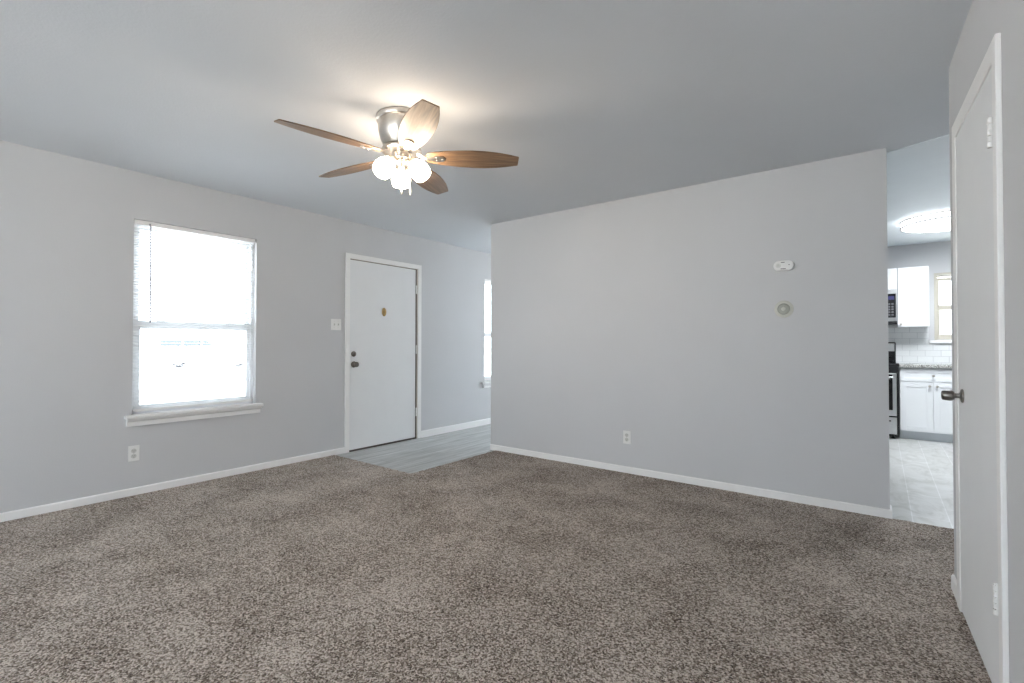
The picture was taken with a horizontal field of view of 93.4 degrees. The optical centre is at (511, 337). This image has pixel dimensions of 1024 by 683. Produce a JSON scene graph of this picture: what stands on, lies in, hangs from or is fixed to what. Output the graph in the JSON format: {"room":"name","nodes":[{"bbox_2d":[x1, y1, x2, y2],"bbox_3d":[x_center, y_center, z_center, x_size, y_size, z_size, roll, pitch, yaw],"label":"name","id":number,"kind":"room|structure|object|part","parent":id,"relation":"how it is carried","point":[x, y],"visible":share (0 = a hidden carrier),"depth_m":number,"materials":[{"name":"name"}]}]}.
{"room":"empty living room","nodes":[
{"label":"empty living room","id":0,"kind":"room"},
{"bbox_2d":[0,140,490,512],"bbox_3d":[-2.053,-0.045,4.775,0.120,2.590,11.340,-1,-1,37],"label":"wall","id":1,"kind":"structure","parent":0,"point":[67,222],"depth_m":3.66,"materials":[{"name":"paint"}]},
{"bbox_2d":[128,445,138,461],"bbox_3d":[-2.841,0.871,3.624,0.009,0.115,0.070,-1,-1,37],"label":"wall outlet","id":2,"kind":"object","parent":1,"relation":"attached to","point":[133,451],"visible":1,"depth_m":3.62,"materials":[{"name":"white plastic"}]},
{"bbox_2d":[0,447,344,521],"bbox_3d":[-3.559,1.144,2.677,0.012,0.060,5.965,-1,-1,37],"label":"baseboard","id":3,"kind":"structure","parent":1,"relation":"attached to","point":[26,512],"depth_m":3.71,"materials":[{"name":"white paint"}]},
{"bbox_2d":[124,224,262,426],"bbox_3d":[-2.603,-0.111,4.008,0.167,1.564,0.997,-1,-1,37],"label":"window","id":4,"kind":"structure","parent":1,"relation":"in","point":[150,417],"depth_m":3.96,"materials":[{"name":"white plastic"}]},
{"bbox_3d":[-2.654,-0.466,4.051,0.026,0.801,0.849,-1,-1,37],"label":"sash","id":5,"kind":"part","parent":4,"relation":"part of","materials":[{"name":"white plastic"}]},
{"bbox_3d":[-2.631,0.220,4.024,0.026,0.691,0.849,-1,-1,37],"label":"sash","id":6,"kind":"part","parent":4,"relation":"part of","materials":[{"name":"white glass"}]},
{"bbox_2d":[132,219,254,411],"bbox_3d":[-2.590,-0.162,3.992,0.050,1.457,0.886,-1,-1,37],"label":"window blind","id":7,"kind":"object","parent":4,"relation":"attached to","point":[138,222],"visible":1,"depth_m":3.94,"materials":[{"name":"white paint"}]},
{"bbox_3d":[-2.804,-0.162,3.730,0.028,1.410,0.001,-1,-1,37],"label":"ladder cord","id":8,"kind":"part","parent":7,"relation":"part of","materials":[{"name":"white fabric"}]},
{"bbox_3d":[-2.599,0.557,3.988,0.025,0.020,0.881,-1,-1,37],"label":"rail","id":9,"kind":"part","parent":7,"relation":"part of","materials":[{"name":"white paint"}]},
{"bbox_3d":[-2.596,-0.158,4.002,0.028,1.410,0.001,-1,-1,37],"label":"ladder cord","id":10,"kind":"part","parent":7,"relation":"part of","materials":[{"name":"white fabric"}]},
{"bbox_3d":[-2.388,-0.154,4.274,0.028,1.410,0.001,-1,-1,37],"label":"ladder cord","id":11,"kind":"part","parent":7,"relation":"part of","materials":[{"name":"white fabric"}]},
{"bbox_3d":[-2.578,0.599,3.978,0.102,0.028,0.997,-1,-1,37],"label":"sill","id":12,"kind":"part","parent":4,"relation":"part of","materials":[{"name":"white paint"}]},
{"bbox_2d":[331,319,340,329],"bbox_3d":[-1.812,-0.134,4.978,0.019,0.115,0.116,-1,-1,37],"label":"light switch","id":13,"kind":"object","parent":1,"relation":"attached to","point":[335,323],"visible":1,"depth_m":4.98,"materials":[{"name":"white plastic"}]},
{"bbox_2d":[349,259,416,450],"bbox_3d":[-1.432,0.193,5.475,0.112,2.036,0.932,-1,-1,37],"label":"door","id":14,"kind":"structure","parent":1,"relation":"in","point":[382,297],"depth_m":5.44,"materials":[{"name":"white paint"}]},
{"bbox_3d":[-1.664,0.288,5.133,0.068,0.067,0.067,-1,-1,37],"label":"knob","id":15,"kind":"part","parent":14,"relation":"part of","materials":[{"name":"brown metal"}]},
{"bbox_2d":[344,253,421,452],"bbox_3d":[-1.478,0.167,5.514,0.134,2.108,1.052,-1,-1,37],"label":"door frame","id":16,"kind":"structure","parent":1,"relation":"attached to","point":[348,256],"depth_m":5.27,"materials":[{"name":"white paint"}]},
{"bbox_2d":[421,418,490,437],"bbox_3d":[0.126,1.207,7.507,0.012,0.083,4.083,-1,-1,37],"label":"baseboard","id":17,"kind":"structure","parent":1,"relation":"attached to","point":[425,433],"depth_m":6.34,"materials":[{"name":"white paint"}]},
{"bbox_2d":[482,282,490,387],"bbox_3d":[-0.141,-0.058,7.234,0.167,1.552,0.997,-1,-1,37],"label":"window","id":18,"kind":"structure","parent":1,"relation":"in","point":[487,383],"depth_m":6.92,"materials":[{"name":"white plastic"}]},
{"bbox_2d":[484,279,490,379],"bbox_3d":[-0.136,-0.108,7.225,0.030,1.445,0.886,-1,-1,37],"label":"window blind","id":19,"kind":"object","parent":18,"relation":"attached to","point":[486,280],"visible":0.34,"depth_m":6.96,"materials":[{"name":"white paint"}]},
{"bbox_3d":[-0.169,0.275,7.250,0.026,0.676,0.849,-1,-1,37],"label":"sash","id":20,"kind":"part","parent":18,"relation":"part of","materials":[{"name":"white glass"}]},
{"bbox_2d":[0,0,972,253],"bbox_3d":[0.686,-1.312,2.703,7.008,0.106,11.340,-1,-1,37],"label":"ceiling","id":21,"kind":"structure","parent":0,"point":[596,101],"depth_m":2.51,"materials":[{"name":"paint"}]},
{"bbox_2d":[274,99,518,195],"bbox_3d":[-0.675,-1.041,2.788,1.287,0.449,1.300,-1,-1,37],"label":"ceiling fan","id":22,"kind":"object","parent":21,"relation":"hanging from","point":[403,131],"visible":1,"depth_m":2.71,"materials":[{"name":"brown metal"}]},
{"bbox_3d":[-0.941,-1.048,2.513,0.537,0.006,0.166,1,12,-42],"label":"blade","id":23,"kind":"part","parent":22,"relation":"part of","materials":[{"name":"brown wood"}]},
{"bbox_3d":[-0.989,-1.041,2.991,0.537,0.006,0.166,0,12,30],"label":"blade","id":24,"kind":"part","parent":22,"relation":"part of","materials":[{"name":"brown wood"}]},
{"bbox_3d":[-0.718,-0.953,2.703,0.111,0.126,0.122,-1,-1,37],"label":"lamp shade","id":25,"kind":"part","parent":22,"relation":"part of","materials":[{"name":"white glass"}]},
{"bbox_3d":[-0.683,-1.004,2.740,0.067,0.053,0.080,-1,-1,37],"label":"lamp arm","id":26,"kind":"part","parent":22,"relation":"part of","materials":[{"name":"silver metal"}]},
{"bbox_3d":[-0.651,-1.003,2.851,0.075,0.053,0.069,-1,-1,37],"label":"lamp arm","id":27,"kind":"part","parent":22,"relation":"part of","materials":[{"name":"silver metal"}]},
{"bbox_3d":[-0.636,-1.075,2.785,0.230,0.028,0.230,-1,-1,37],"label":"rotor plate","id":28,"kind":"part","parent":22,"relation":"part of","materials":[{"name":"silver metal"}]},
{"bbox_3d":[-0.665,-0.951,2.896,0.119,0.126,0.115,-1,-1,37],"label":"lamp shade","id":29,"kind":"part","parent":22,"relation":"part of","materials":[{"name":"white glass"}]},
{"bbox_3d":[-0.571,-1.004,2.771,0.079,0.053,0.066,-1,-1,37],"label":"lamp arm","id":30,"kind":"part","parent":22,"relation":"part of","materials":[{"name":"silver metal"}]},
{"bbox_3d":[-0.472,-1.048,2.411,0.166,0.006,0.537,15,-6,-23],"label":"blade","id":31,"kind":"part","parent":22,"relation":"part of","materials":[{"name":"brown wood"}]},
{"bbox_3d":[-0.525,-0.953,2.753,0.120,0.126,0.113,-1,-1,37],"label":"lamp shade","id":32,"kind":"part","parent":22,"relation":"part of","materials":[{"name":"white glass"}]},
{"bbox_3d":[-0.549,-1.038,3.184,0.166,0.006,0.537,-13,-4,12],"label":"blade","id":33,"kind":"part","parent":22,"relation":"part of","materials":[{"name":"brown wood"}]},
{"bbox_3d":[-0.230,-1.042,2.826,0.537,0.006,0.166,0,-14,-6],"label":"blade","id":34,"kind":"part","parent":22,"relation":"part of","materials":[{"name":"brown wood"}]},
{"bbox_2d":[900,209,949,232],"bbox_3d":[4.442,-1.187,4.906,0.776,0.088,0.776,-1,-1,37],"label":"ceiling light","id":35,"kind":"object","parent":21,"relation":"attached to","point":[937,221],"visible":0.55,"depth_m":4.89,"materials":[{"name":"white glass"}]},
{"bbox_2d":[0,424,991,682],"bbox_3d":[0.720,1.205,2.716,7.008,0.060,11.220,-1,-1,37],"label":"floor","id":36,"kind":"structure","parent":0,"point":[495,566],"depth_m":2.32,"materials":[{"name":"carpet"}]},
{"bbox_2d":[349,438,415,451],"bbox_3d":[-1.489,1.227,5.502,0.116,0.028,0.960,-1,-1,37],"label":"threshold","id":37,"kind":"object","parent":36,"relation":"on","point":[413,438],"visible":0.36,"depth_m":5.43,"materials":[{"name":"black metal"}]},
{"bbox_2d":[888,342,898,438],"bbox_3d":[4.527,0.646,6.262,0.760,1.172,0.709,-1,-1,37],"label":"stove","id":38,"kind":"object","parent":36,"relation":"on","point":[893,365],"visible":0.21,"depth_m":5.82,"materials":[{"name":"black metal"}]},
{"bbox_3d":[4.708,0.131,6.511,0.710,0.102,0.008,-1,-1,37],"label":"backguard panel","id":39,"kind":"part","parent":38,"relation":"part of","materials":[{"name":"silver metal"}]},
{"bbox_3d":[4.714,0.252,6.505,0.705,0.130,0.007,-1,-1,37],"label":"control panel","id":40,"kind":"part","parent":38,"relation":"part of","materials":[{"name":"black glass"}]},
{"bbox_3d":[4.345,1.068,6.018,0.714,0.203,0.016,-1,-1,37],"label":"storage drawer","id":41,"kind":"part","parent":38,"relation":"part of","materials":[{"name":"silver metal"}]},
{"bbox_3d":[4.345,0.692,6.022,0.714,0.515,0.018,-1,-1,37],"label":"oven door","id":42,"kind":"part","parent":38,"relation":"part of","materials":[{"name":"silver metal"}]},
{"bbox_2d":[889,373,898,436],"bbox_3d":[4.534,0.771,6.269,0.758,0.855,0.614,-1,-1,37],"label":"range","id":43,"kind":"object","parent":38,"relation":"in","point":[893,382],"depth_m":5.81,"materials":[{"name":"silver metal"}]},
{"bbox_3d":[4.358,0.385,6.043,0.754,0.089,0.047,-1,-1,37],"label":"trim","id":44,"kind":"part","parent":38,"relation":"part of","materials":[{"name":"black metal"}]},
{"bbox_2d":[889,362,898,365],"bbox_3d":[4.534,0.331,6.275,0.760,0.030,0.635,-1,-1,37],"label":"cooktop","id":45,"kind":"object","parent":38,"relation":"in","point":[890,363],"depth_m":5.83,"materials":[{"name":"black glass"}]},
{"bbox_2d":[899,367,952,442],"bbox_3d":[5.109,0.794,5.877,0.617,0.864,0.639,-1,-1,37],"label":"base cabinet","id":46,"kind":"object","parent":36,"relation":"on","point":[923,415],"visible":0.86,"depth_m":5.70,"materials":[{"name":"white paint"}]},
{"bbox_3d":[4.817,0.821,5.747,0.304,0.584,0.019,-1,-1,37],"label":"cabinet door","id":47,"kind":"part","parent":46,"relation":"part of","materials":[{"name":"white paint"}]},
{"bbox_2d":[899,363,951,368],"bbox_3d":[5.364,0.341,5.683,1.270,0.036,0.626,-1,-1,37],"label":"countertop","id":48,"kind":"structure","parent":46,"relation":"on","point":[907,365],"depth_m":5.75,"materials":[{"name":"stone"}]},
{"bbox_3d":[4.939,0.448,5.659,0.611,0.145,0.019,-1,-1,37],"label":"drawer","id":49,"kind":"part","parent":46,"relation":"part of","materials":[{"name":"white paint"}]},
{"bbox_3d":[5.061,0.819,5.561,0.304,0.584,0.019,-1,-1,37],"label":"cabinet door","id":50,"kind":"part","parent":46,"relation":"part of","materials":[{"name":"white paint"}]},
{"bbox_2d":[491,148,889,509],"bbox_3d":[1.160,-0.023,4.256,3.404,2.480,0.120,-1,-1,37],"label":"wall","id":51,"kind":"structure","parent":0,"point":[652,316],"depth_m":3.85,"materials":[{"name":"paint"}]},
{"bbox_2d":[623,430,630,443],"bbox_3d":[1.016,0.884,4.271,0.070,0.115,0.009,-1,-1,37],"label":"wall outlet","id":52,"kind":"object","parent":51,"relation":"attached to","point":[626,434],"visible":1,"depth_m":4.27,"materials":[{"name":"white plastic"}]},
{"bbox_2d":[490,444,891,518],"bbox_3d":[1.123,1.170,4.184,3.416,0.060,0.012,-1,-1,37],"label":"baseboard","id":53,"kind":"structure","parent":51,"relation":"attached to","point":[856,508],"depth_m":3.81,"materials":[{"name":"white paint"}]},
{"bbox_2d":[773,260,793,270],"bbox_3d":[1.988,-0.524,3.529,0.132,0.074,0.043,-1,-1,37],"label":"fire alarm","id":54,"kind":"object","parent":51,"relation":"attached to","point":[786,265],"visible":1,"depth_m":3.51,"materials":[{"name":"white plastic"}]},
{"bbox_2d":[774,301,793,317],"bbox_3d":[1.987,-0.208,3.531,0.126,0.126,0.034,-1,-1,37],"label":"thermostat","id":55,"kind":"object","parent":51,"relation":"attached to","point":[783,309],"visible":1,"depth_m":3.53,"materials":[{"name":"beige plastic"}]},
{"bbox_2d":[887,241,950,363],"bbox_3d":[4.135,-0.006,7.109,6.888,2.590,0.120,-1,-1,37],"label":"wall","id":56,"kind":"structure","parent":0,"point":[935,255],"depth_m":6.14,"materials":[{"name":"paint"}]},
{"bbox_2d":[888,268,896,288],"bbox_3d":[4.645,-0.740,6.432,0.760,0.265,0.354,-1,-1,37],"label":"upper cabinet","id":57,"kind":"object","parent":56,"relation":"attached to","point":[892,273],"visible":0.11,"depth_m":6.11,"materials":[{"name":"white paint"}]},
{"bbox_2d":[888,289,897,325],"bbox_3d":[4.615,-0.380,6.389,0.758,0.450,0.428,-1,-1,37],"label":"microwave","id":58,"kind":"object","parent":57,"relation":"attached to","point":[892,293],"visible":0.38,"depth_m":6.05,"materials":[{"name":"silver metal"}]},
{"bbox_3d":[4.747,-0.399,6.069,0.127,0.300,0.005,-1,-1,37],"label":"control panel","id":59,"kind":"part","parent":58,"relation":"part of","materials":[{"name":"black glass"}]},
{"bbox_2d":[897,266,928,327],"bbox_3d":[5.069,-0.504,6.105,0.302,0.745,0.354,-1,-1,37],"label":"upper cabinet","id":60,"kind":"object","parent":56,"relation":"attached to","point":[912,282],"visible":1,"depth_m":5.99,"materials":[{"name":"white paint"}]},
{"bbox_2d":[888,327,951,363],"bbox_3d":[5.335,0.099,6.111,3.530,0.460,0.010,-1,-1,37],"label":"backsplash","id":61,"kind":"structure","parent":56,"relation":"attached to","point":[913,345],"depth_m":6.20,"materials":[{"name":"white tile"}]},
{"bbox_2d":[929,272,951,342],"bbox_3d":[5.757,-0.374,5.843,1.078,0.885,0.165,-1,-1,37],"label":"window","id":62,"kind":"structure","parent":56,"relation":"in","point":[939,338],"depth_m":6.10,"materials":[{"name":"white wood"}]},
{"bbox_3d":[5.737,0.050,5.811,1.078,0.036,0.100,-1,-1,37],"label":"sill","id":63,"kind":"part","parent":62,"relation":"part of","materials":[{"name":"white paint"}]},
{"bbox_3d":[5.786,-0.381,5.881,0.928,0.810,0.070,-1,-1,37],"label":"frame","id":64,"kind":"part","parent":62,"relation":"part of","materials":[{"name":"white"}]},
{"bbox_3d":[5.795,-0.555,5.896,0.908,0.410,0.026,-1,-1,37],"label":"sash","id":65,"kind":"part","parent":62,"relation":"part of","materials":[{"name":"white"}]},
{"bbox_3d":[5.777,-0.205,5.867,0.908,0.410,0.026,-1,-1,37],"label":"sash","id":66,"kind":"part","parent":62,"relation":"part of","materials":[{"name":"white"}]},
{"bbox_2d":[949,0,1023,682],"bbox_3d":[0.353,-0.086,-0.266,0.120,2.480,6.103,0,-1,35],"label":"wall","id":67,"kind":"structure","parent":0,"point":[985,18],"depth_m":1.42,"materials":[{"name":"paint"}]},
{"bbox_2d":[951,574,956,600],"bbox_3d":[2.003,1.138,2.176,0.012,0.070,0.182,0,-1,35],"label":"baseboard","id":68,"kind":"structure","parent":67,"relation":"attached to","point":[953,578],"depth_m":2.20,"materials":[{"name":"white paint"}]},
{"bbox_2d":[941,67,998,682],"bbox_3d":[1.704,0.143,1.800,0.102,2.013,0.668,0,-1,35],"label":"door","id":69,"kind":"structure","parent":67,"relation":"in","point":[976,395],"depth_m":1.74,"materials":[{"name":"white paint"}]},
{"bbox_3d":[1.823,0.240,2.000,0.067,0.056,0.056,0,-1,35],"label":"knob","id":70,"kind":"part","parent":69,"relation":"part of","materials":[{"name":"grey metal"}]},
{"bbox_2d":[952,32,1009,682],"bbox_3d":[1.727,0.117,1.798,0.015,2.106,0.792,0,-1,35],"label":"door frame","id":71,"kind":"structure","parent":67,"relation":"attached to","point":[992,58],"depth_m":1.49,"materials":[{"name":"white paint"}]},
{"label":"outside","id":72,"kind":"structure","parent":0,"visible":0},
{"bbox_2d":[139,350,490,403],"bbox_3d":[-1.887,1.488,13.997,140.000,0.200,140.000,-1,-1,37],"label":"ground","id":73,"kind":"structure","parent":72,"point":[146,370],"depth_m":15.30,"materials":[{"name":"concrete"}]},
{"bbox_2d":[144,338,244,367],"bbox_3d":[-15.472,0.764,24.237,4.520,1.499,1.830,0,-1,-15],"label":"parked car","id":74,"kind":"object","parent":73,"relation":"on","point":[158,345],"visible":0.73,"depth_m":23.39,"materials":[{"name":"white paint"}]},
{"bbox_2d":[937,277,951,333],"bbox_3d":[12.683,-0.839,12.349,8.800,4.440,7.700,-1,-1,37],"label":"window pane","id":75,"kind":"structure","parent":73,"relation":"on","point":[944,286],"depth_m":10.46,"materials":[{"name":"glass"}]}
]}

